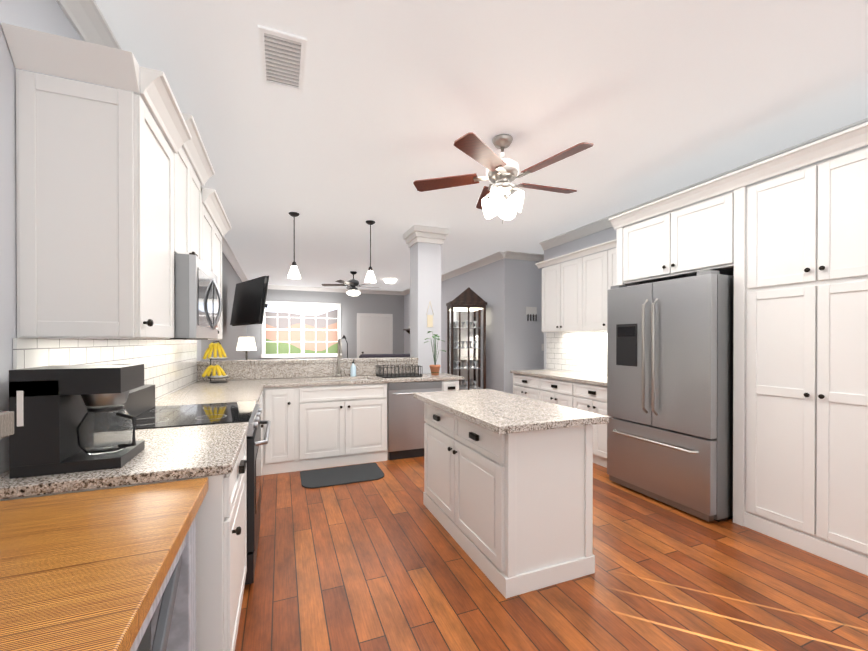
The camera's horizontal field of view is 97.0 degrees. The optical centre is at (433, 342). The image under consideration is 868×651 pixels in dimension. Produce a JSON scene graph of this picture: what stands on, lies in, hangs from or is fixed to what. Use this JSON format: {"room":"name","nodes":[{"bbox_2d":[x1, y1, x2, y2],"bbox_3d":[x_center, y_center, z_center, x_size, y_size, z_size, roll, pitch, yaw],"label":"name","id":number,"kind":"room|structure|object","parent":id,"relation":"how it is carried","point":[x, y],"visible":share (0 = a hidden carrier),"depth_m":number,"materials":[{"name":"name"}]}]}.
{"room":"kitchen","nodes":[
{"label":"kitchen","id":0,"kind":"room"},
{"bbox_2d":[0,0,246,473],"bbox_3d":[-2.544,-0.098,3.993,0.100,2.800,13.100,0,0,-22],"label":"wall","id":1,"kind":"structure","parent":0,"point":[48,16],"depth_m":1.29,"materials":[{"name":"white paint"}]},
{"bbox_2d":[0,411,13,438],"bbox_3d":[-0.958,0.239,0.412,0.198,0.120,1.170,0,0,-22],"label":"outlet","id":2,"kind":"object","parent":1,"relation":"attached to","point":[6,423],"visible":1,"depth_m":0.96,"materials":[{"name":"white plastic"}]},
{"bbox_2d":[13,62,179,341],"bbox_3d":[-1.350,-0.475,1.600,0.348,0.915,0.501,0,0,-22],"label":"upper cabinet","id":3,"kind":"object","parent":1,"relation":"attached to","point":[112,200],"depth_m":1.38,"materials":[{"name":"white wood"}]},
{"bbox_2d":[56,0,247,281],"bbox_3d":[-2.456,-1.443,4.022,0.090,0.110,12.900,0,0,-22],"label":"crown molding","id":4,"kind":"structure","parent":1,"relation":"attached to","point":[87,20],"depth_m":1.74,"materials":[{"name":"white wood"}]},
{"bbox_2d":[164,126,203,262],"bbox_3d":[-1.577,-0.747,2.168,0.348,0.596,0.714,0,0,-22],"label":"upper cabinet","id":5,"kind":"object","parent":1,"relation":"attached to","point":[191,190],"depth_m":2.21,"materials":[{"name":"white wood"}]},
{"bbox_2d":[122,253,221,339],"bbox_3d":[-1.508,-0.231,2.198,0.489,0.427,0.708,0,0,-22],"label":"microwave","id":6,"kind":"object","parent":5,"relation":"attached to","point":[197,311],"visible":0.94,"depth_m":1.94,"materials":[{"name":"silver metal"}]},
{"bbox_2d":[180,202,223,341],"bbox_3d":[-1.884,-0.481,2.942,0.348,0.915,0.937,0,0,-22],"label":"upper cabinet","id":7,"kind":"object","parent":1,"relation":"attached to","point":[212,236],"depth_m":3.00,"materials":[{"name":"white wood"}]},
{"bbox_2d":[230,276,268,325],"bbox_3d":[-2.833,-0.619,6.143,1.220,0.720,0.320,0,-8,44],"label":"tv","id":8,"kind":"object","parent":1,"relation":"attached to","point":[249,305],"visible":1,"depth_m":5.92,"materials":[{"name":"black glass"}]},
{"bbox_2d":[196,362,417,381],"bbox_3d":[-1.355,0.321,4.514,2.466,0.165,0.016,0,0,-22],"label":"backsplash","id":9,"kind":"structure","parent":1,"relation":"attached to","point":[294,369],"depth_m":4.45,"materials":[{"name":"beige stone"}]},
{"bbox_2d":[196,358,417,365],"bbox_3d":[-1.408,0.218,4.632,2.478,0.040,0.295,0,0,-22],"label":"countertop","id":10,"kind":"structure","parent":9,"relation":"on","point":[267,362],"depth_m":4.37,"materials":[{"name":"beige stone"}]},
{"bbox_2d":[247,289,403,359],"bbox_3d":[-2.073,-0.133,11.175,6.080,2.800,0.100,0,0,-22],"label":"wall","id":11,"kind":"structure","parent":0,"point":[352,307],"depth_m":10.98,"materials":[{"name":"grey paint"}]},
{"bbox_2d":[261,301,340,357],"bbox_3d":[-3.585,-0.354,10.495,2.090,1.510,0.040,0,0,-22],"label":"window","id":12,"kind":"structure","parent":11,"relation":"in","point":[301,329],"depth_m":10.48,"materials":[{"name":"white glass"}]},
{"bbox_2d":[268,285,399,294],"bbox_3d":[-2.884,-1.476,10.744,4.080,0.110,0.090,0,0,-22],"label":"crown molding","id":13,"kind":"structure","parent":11,"relation":"attached to","point":[276,287],"depth_m":10.71,"materials":[{"name":"white wood"}]},
{"bbox_2d":[357,313,392,357],"bbox_3d":[-1.714,0.207,11.220,1.060,2.120,0.080,0,0,-22],"label":"door","id":14,"kind":"structure","parent":11,"relation":"in","point":[374,333],"depth_m":11.24,"materials":[{"name":"white wood"}]},
{"bbox_2d":[400,251,507,294],"bbox_3d":[0.107,-1.467,8.919,0.090,0.110,5.690,0,0,-22],"label":"crown molding","id":15,"kind":"structure","parent":11,"relation":"attached to","point":[500,255],"depth_m":7.28,"materials":[{"name":"white wood"}]},
{"bbox_2d":[404,258,543,393],"bbox_3d":[0.922,-0.124,9.298,1.700,2.800,5.600,0,0,-22],"label":"wall","id":16,"kind":"structure","parent":0,"point":[508,291],"depth_m":6.59,"materials":[{"name":"grey paint"}]},
{"bbox_2d":[526,307,536,320],"bbox_3d":[1.664,-0.490,6.562,0.220,0.240,0.026,0,0,-22],"label":"key holder","id":17,"kind":"object","parent":16,"relation":"attached to","point":[530,311],"visible":0.98,"depth_m":6.56,"materials":[{"name":"white wood"}]},
{"bbox_2d":[95,0,867,290],"bbox_3d":[0.281,-1.534,5.109,6.180,0.060,13.100,0,0,-22],"label":"ceiling","id":18,"kind":"structure","parent":0,"point":[384,110],"depth_m":2.40,"materials":[{"name":"white paint"}]},
{"bbox_2d":[258,25,306,91],"bbox_3d":[-0.799,-1.482,2.033,0.220,0.011,0.420,0,0,-22],"label":"ceiling vent","id":19,"kind":"object","parent":18,"relation":"in","point":[282,58],"visible":0.98,"depth_m":2.00,"materials":[{"name":"white metal"}]},
{"bbox_2d":[287,212,300,278],"bbox_3d":[-1.624,-1.125,4.462,0.150,0.749,0.148,0,0,-22],"label":"pendant light","id":20,"kind":"object","parent":18,"relation":"hanging from","point":[294,273],"visible":1,"depth_m":4.44,"materials":[{"name":"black glass"}]},
{"bbox_2d":[321,271,378,295],"bbox_3d":[-1.746,-1.258,8.286,1.291,0.520,1.238,0,0,-22],"label":"room ceiling fan","id":21,"kind":"object","parent":18,"relation":"hanging from","point":[353,284],"visible":1,"depth_m":8.16,"materials":[{"name":"black plastic"}]},
{"bbox_2d":[365,220,375,282],"bbox_3d":[-0.789,-1.127,4.772,0.150,0.749,0.148,0,0,-22],"label":"pendant light","id":22,"kind":"object","parent":18,"relation":"hanging from","point":[370,277],"visible":1,"depth_m":4.75,"materials":[{"name":"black glass"}]},
{"bbox_2d":[384,278,395,283],"bbox_3d":[-1.056,-1.472,9.259,0.300,0.100,0.300,0,0,-22],"label":"flush ceiling light","id":23,"kind":"object","parent":18,"relation":"attached to","point":[390,281],"visible":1,"depth_m":9.16,"materials":[{"name":"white glass"}]},
{"bbox_2d":[413,132,593,223],"bbox_3d":[0.541,-1.182,2.844,1.243,0.620,1.291,0,0,-22],"label":"kitchen ceiling fan","id":24,"kind":"object","parent":18,"relation":"hanging from","point":[502,172],"visible":1,"depth_m":2.74,"materials":[{"name":"brown wood"}]},
{"bbox_2d":[508,251,543,261],"bbox_3d":[1.977,-1.456,6.650,1.690,0.110,0.090,0,0,-22],"label":"crown molding","id":25,"kind":"structure","parent":18,"relation":"attached to","point":[511,254],"depth_m":6.48,"materials":[{"name":"white wood"}]},
{"bbox_2d":[235,456,867,650],"bbox_3d":[0.281,1.326,5.123,6.180,0.060,13.100,0,0,-22],"label":"floor","id":26,"kind":"structure","parent":0,"point":[386,562],"depth_m":2.06,"materials":[{"name":"brown wood"}]},
{"bbox_2d":[0,478,207,650],"bbox_3d":[-0.888,0.887,0.819,0.590,0.860,0.808,0,0,-22],"label":"table","id":27,"kind":"object","parent":26,"relation":"on","point":[112,569],"visible":1,"depth_m":0.85,"materials":[{"name":"brown wood"}]},
{"bbox_2d":[0,426,248,650],"bbox_3d":[-1.158,0.884,1.555,0.668,0.860,0.736,0,0,-22],"label":"base cabinet","id":28,"kind":"object","parent":26,"relation":"on","point":[221,518],"depth_m":1.32,"materials":[{"name":"white wood"}]},
{"bbox_2d":[0,422,247,493],"bbox_3d":[-1.152,0.435,1.551,0.678,0.035,0.744,0,0,-22],"label":"countertop","id":29,"kind":"structure","parent":28,"relation":"on","point":[206,449],"depth_m":1.37,"materials":[{"name":"beige stone"}]},
{"bbox_2d":[9,364,144,478],"bbox_3d":[-1.205,0.251,1.351,0.317,0.335,0.246,0,0,-22],"label":"coffee maker","id":30,"kind":"object","parent":29,"relation":"on","point":[72,418],"visible":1,"depth_m":1.25,"materials":[{"name":"black plastic"}]},
{"bbox_2d":[122,385,270,584],"bbox_3d":[-1.375,0.790,2.256,0.756,1.040,0.712,0,0,-22],"label":"range","id":31,"kind":"object","parent":26,"relation":"on","point":[139,404],"visible":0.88,"depth_m":2.14,"materials":[{"name":"silver metal"}]},
{"bbox_2d":[141,394,263,474],"bbox_3d":[-1.769,0.877,3.092,0.668,0.860,1.116,0,0,-22],"label":"base cabinet","id":32,"kind":"object","parent":26,"relation":"on","point":[261,404],"depth_m":3.69,"materials":[{"name":"white wood"}]},
{"bbox_2d":[236,337,256,359],"bbox_3d":[-2.375,0.613,4.871,0.260,1.370,0.260,0,0,-22],"label":"floor lamp","id":33,"kind":"object","parent":26,"relation":"on","point":[246,344],"visible":0.5,"depth_m":4.79,"materials":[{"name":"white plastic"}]},
{"bbox_2d":[264,386,299,474],"bbox_3d":[-1.634,0.872,4.050,0.330,0.860,0.675,0,0,-22],"label":"base cabinet","id":34,"kind":"object","parent":26,"relation":"on","point":[281,403],"depth_m":3.82,"materials":[{"name":"white wood"}]},
{"bbox_2d":[155,386,263,405],"bbox_3d":[-1.766,0.428,3.096,0.678,0.035,1.126,0,0,-22],"label":"countertop","id":35,"kind":"structure","parent":34,"relation":"on","point":[187,395],"depth_m":2.99,"materials":[{"name":"beige stone"}]},
{"bbox_2d":[300,463,383,488],"bbox_3d":[-0.897,1.296,3.767,0.770,0.011,0.490,0,0,-22],"label":"mat","id":36,"kind":"object","parent":26,"relation":"on","point":[328,477],"visible":0.94,"depth_m":3.73,"materials":[{"name":"grey rubber"}]},
{"bbox_2d":[300,378,387,470],"bbox_3d":[-1.055,0.871,4.321,0.946,0.860,0.600,0,0,-22],"label":"base cabinet","id":37,"kind":"object","parent":26,"relation":"on","point":[342,423],"depth_m":4.04,"materials":[{"name":"white wood"}]},
{"bbox_2d":[188,374,463,385],"bbox_3d":[-1.078,0.422,4.304,2.848,0.035,0.610,0,0,-22],"label":"countertop","id":38,"kind":"structure","parent":37,"relation":"on","point":[359,377],"depth_m":4.13,"materials":[{"name":"beige stone"}]},
{"bbox_2d":[202,341,228,382],"bbox_3d":[-2.234,0.194,3.935,0.246,0.424,0.198,0,0,-22],"label":"stand","id":39,"kind":"object","parent":38,"relation":"on","point":[214,347],"visible":1,"depth_m":3.92,"materials":[{"name":"yellow food"}]},
{"bbox_2d":[336,338,345,376],"bbox_3d":[-1.070,0.175,4.476,0.111,0.456,0.221,0,0,-22],"label":"faucet","id":40,"kind":"object","parent":38,"relation":"on","point":[339,352],"visible":0.94,"depth_m":4.53,"materials":[{"name":"silver metal"}]},
{"bbox_2d":[350,359,355,376],"bbox_3d":[-0.965,0.301,4.598,0.068,0.203,0.074,0,0,-22],"label":"soap bottle","id":41,"kind":"object","parent":38,"relation":"on","point":[353,370],"visible":0.98,"depth_m":4.57,"materials":[{"name":"blue"}]},
{"bbox_2d":[376,364,421,377],"bbox_3d":[-0.428,0.341,4.654,0.480,0.124,0.360,0,0,-22],"label":"dish rack","id":42,"kind":"object","parent":38,"relation":"on","point":[394,375],"visible":1,"depth_m":4.61,"materials":[{"name":"black metal"}]},
{"bbox_2d":[424,331,445,374],"bbox_3d":[0.007,0.130,4.754,0.290,0.545,0.277,0,0,-22],"label":"potted plant","id":43,"kind":"object","parent":38,"relation":"on","point":[435,369],"visible":1,"depth_m":4.73,"materials":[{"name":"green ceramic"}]},
{"bbox_2d":[341,335,347,357],"bbox_3d":[-2.409,0.535,10.548,0.270,1.470,0.218,0,0,-22],"label":"floor lamp","id":44,"kind":"object","parent":26,"relation":"on","point":[344,337],"visible":0.38,"depth_m":10.54,"materials":[{"name":"black plastic"}]},
{"bbox_2d":[359,354,409,357],"bbox_3d":[-0.681,0.738,6.836,1.400,1.100,0.900,0,0,-22],"label":"sofa","id":45,"kind":"object","parent":26,"relation":"on","point":[380,355],"visible":0.04,"depth_m":6.30,"materials":[{"name":"grey fabric"}]},
{"bbox_2d":[387,381,441,459],"bbox_3d":[-0.297,0.873,4.570,0.636,0.853,0.606,0,0,-22],"label":"dishwasher","id":46,"kind":"object","parent":26,"relation":"on","point":[405,423],"visible":0.67,"depth_m":4.30,"materials":[{"name":"silver metal"}]},
{"bbox_2d":[403,224,448,373],"bbox_3d":[-0.116,-0.104,5.195,0.480,2.800,0.480,0,0,-22],"label":"column","id":47,"kind":"structure","parent":26,"relation":"on","point":[424,243],"depth_m":5.04,"materials":[{"name":"white paint"}]},
{"bbox_2d":[426,302,433,326],"bbox_3d":[-0.052,-0.374,5.031,0.105,0.341,0.007,0,0,-22],"label":"decor","id":48,"kind":"object","parent":47,"relation":"attached to","point":[429,320],"visible":1,"depth_m":5.03,"materials":[{"name":"beige"}]},
{"bbox_2d":[440,378,459,390],"bbox_3d":[0.092,0.869,4.776,0.226,0.860,0.600,0,0,-22],"label":"base cabinet","id":49,"kind":"object","parent":26,"relation":"on","point":[448,384],"depth_m":4.49,"materials":[{"name":"white wood"}]},
{"bbox_2d":[446,287,486,389],"bbox_3d":[0.574,0.164,6.840,0.660,2.249,0.375,0,0,-10],"label":"curio cabinet","id":50,"kind":"object","parent":26,"relation":"on","point":[466,306],"visible":0.83,"depth_m":6.97,"materials":[{"name":"brown wood"}]},
{"bbox_2d":[422,401,594,597],"bbox_3d":[0.398,0.878,2.638,0.626,0.860,1.230,0,0,-22],"label":"kitchen island","id":51,"kind":"object","parent":26,"relation":"on","point":[508,493],"depth_m":2.12,"materials":[{"name":"white wood"}]},
{"bbox_2d":[413,389,608,436],"bbox_3d":[0.403,0.428,2.633,0.710,0.039,1.330,0,0,-22],"label":"island countertop","id":52,"kind":"structure","parent":51,"relation":"on","point":[498,412],"depth_m":2.29,"materials":[{"name":"beige stone"}]},
{"bbox_2d":[513,374,533,398],"bbox_3d":[1.534,0.866,5.323,0.618,0.860,0.691,0,0,-22],"label":"base cabinet","id":53,"kind":"object","parent":26,"relation":"on","point":[523,385],"depth_m":5.25,"materials":[{"name":"white wood"}]},
{"bbox_2d":[534,378,565,405],"bbox_3d":[1.752,0.869,4.774,0.618,0.860,0.731,0,0,-22],"label":"base cabinet","id":54,"kind":"object","parent":26,"relation":"on","point":[550,390],"depth_m":4.74,"materials":[{"name":"white wood"}]},
{"bbox_2d":[566,382,611,467],"bbox_3d":[1.970,0.871,4.226,0.618,0.860,0.692,0,0,-22],"label":"base cabinet","id":55,"kind":"object","parent":26,"relation":"on","point":[593,399],"depth_m":4.07,"materials":[{"name":"white wood"}]},
{"bbox_2d":[510,370,606,385],"bbox_3d":[1.741,0.421,4.773,0.638,0.034,1.880,0,0,-22],"label":"countertop","id":56,"kind":"structure","parent":55,"relation":"on","point":[562,375],"depth_m":4.72,"materials":[{"name":"beige stone"}]},
{"bbox_2d":[607,270,733,521],"bbox_3d":[2.160,0.390,3.315,0.899,1.830,0.940,0,0,-22],"label":"refrigerator","id":57,"kind":"object","parent":26,"relation":"on","point":[670,389],"visible":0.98,"depth_m":2.99,"materials":[{"name":"silver metal"}]},
{"bbox_2d":[730,142,867,575],"bbox_3d":[2.633,0.099,2.512,0.648,2.420,0.860,0,0,-22],"label":"tall cabinet","id":58,"kind":"object","parent":26,"relation":"on","point":[788,250],"depth_m":2.41,"materials":[{"name":"white wood"}]},
{"bbox_2d":[544,145,867,368],"bbox_3d":[2.941,-0.092,2.783,0.120,2.800,6.600,0,0,-22],"label":"wall","id":59,"kind":"structure","parent":0,"point":[600,237],"depth_m":5.08,"materials":[{"name":"white paint"}]},
{"bbox_2d":[538,258,577,333],"bbox_3d":[1.804,-0.588,5.001,0.348,0.890,0.833,0,0,-22],"label":"upper cabinet","id":60,"kind":"object","parent":59,"relation":"attached to","point":[559,281],"depth_m":4.97,"materials":[{"name":"white wood"}]},
{"bbox_2d":[578,246,627,333],"bbox_3d":[2.069,-0.584,4.336,0.348,0.890,0.835,0,0,-22],"label":"upper cabinet","id":61,"kind":"object","parent":59,"relation":"attached to","point":[597,272],"depth_m":4.42,"materials":[{"name":"white wood"}]},
{"bbox_2d":[618,190,729,285],"bbox_3d":[2.294,-0.840,3.362,0.648,0.550,0.980,0,0,-22],"label":"upper cabinet","id":62,"kind":"object","parent":59,"relation":"attached to","point":[683,242],"depth_m":3.19,"materials":[{"name":"white wood"}]},
{"bbox_2d":[539,118,867,249],"bbox_3d":[2.843,-1.437,2.738,0.090,0.110,6.600,0,0,-22],"label":"crown molding","id":63,"kind":"structure","parent":59,"relation":"attached to","point":[604,223],"depth_m":4.24,"materials":[{"name":"white wood"}]}
]}

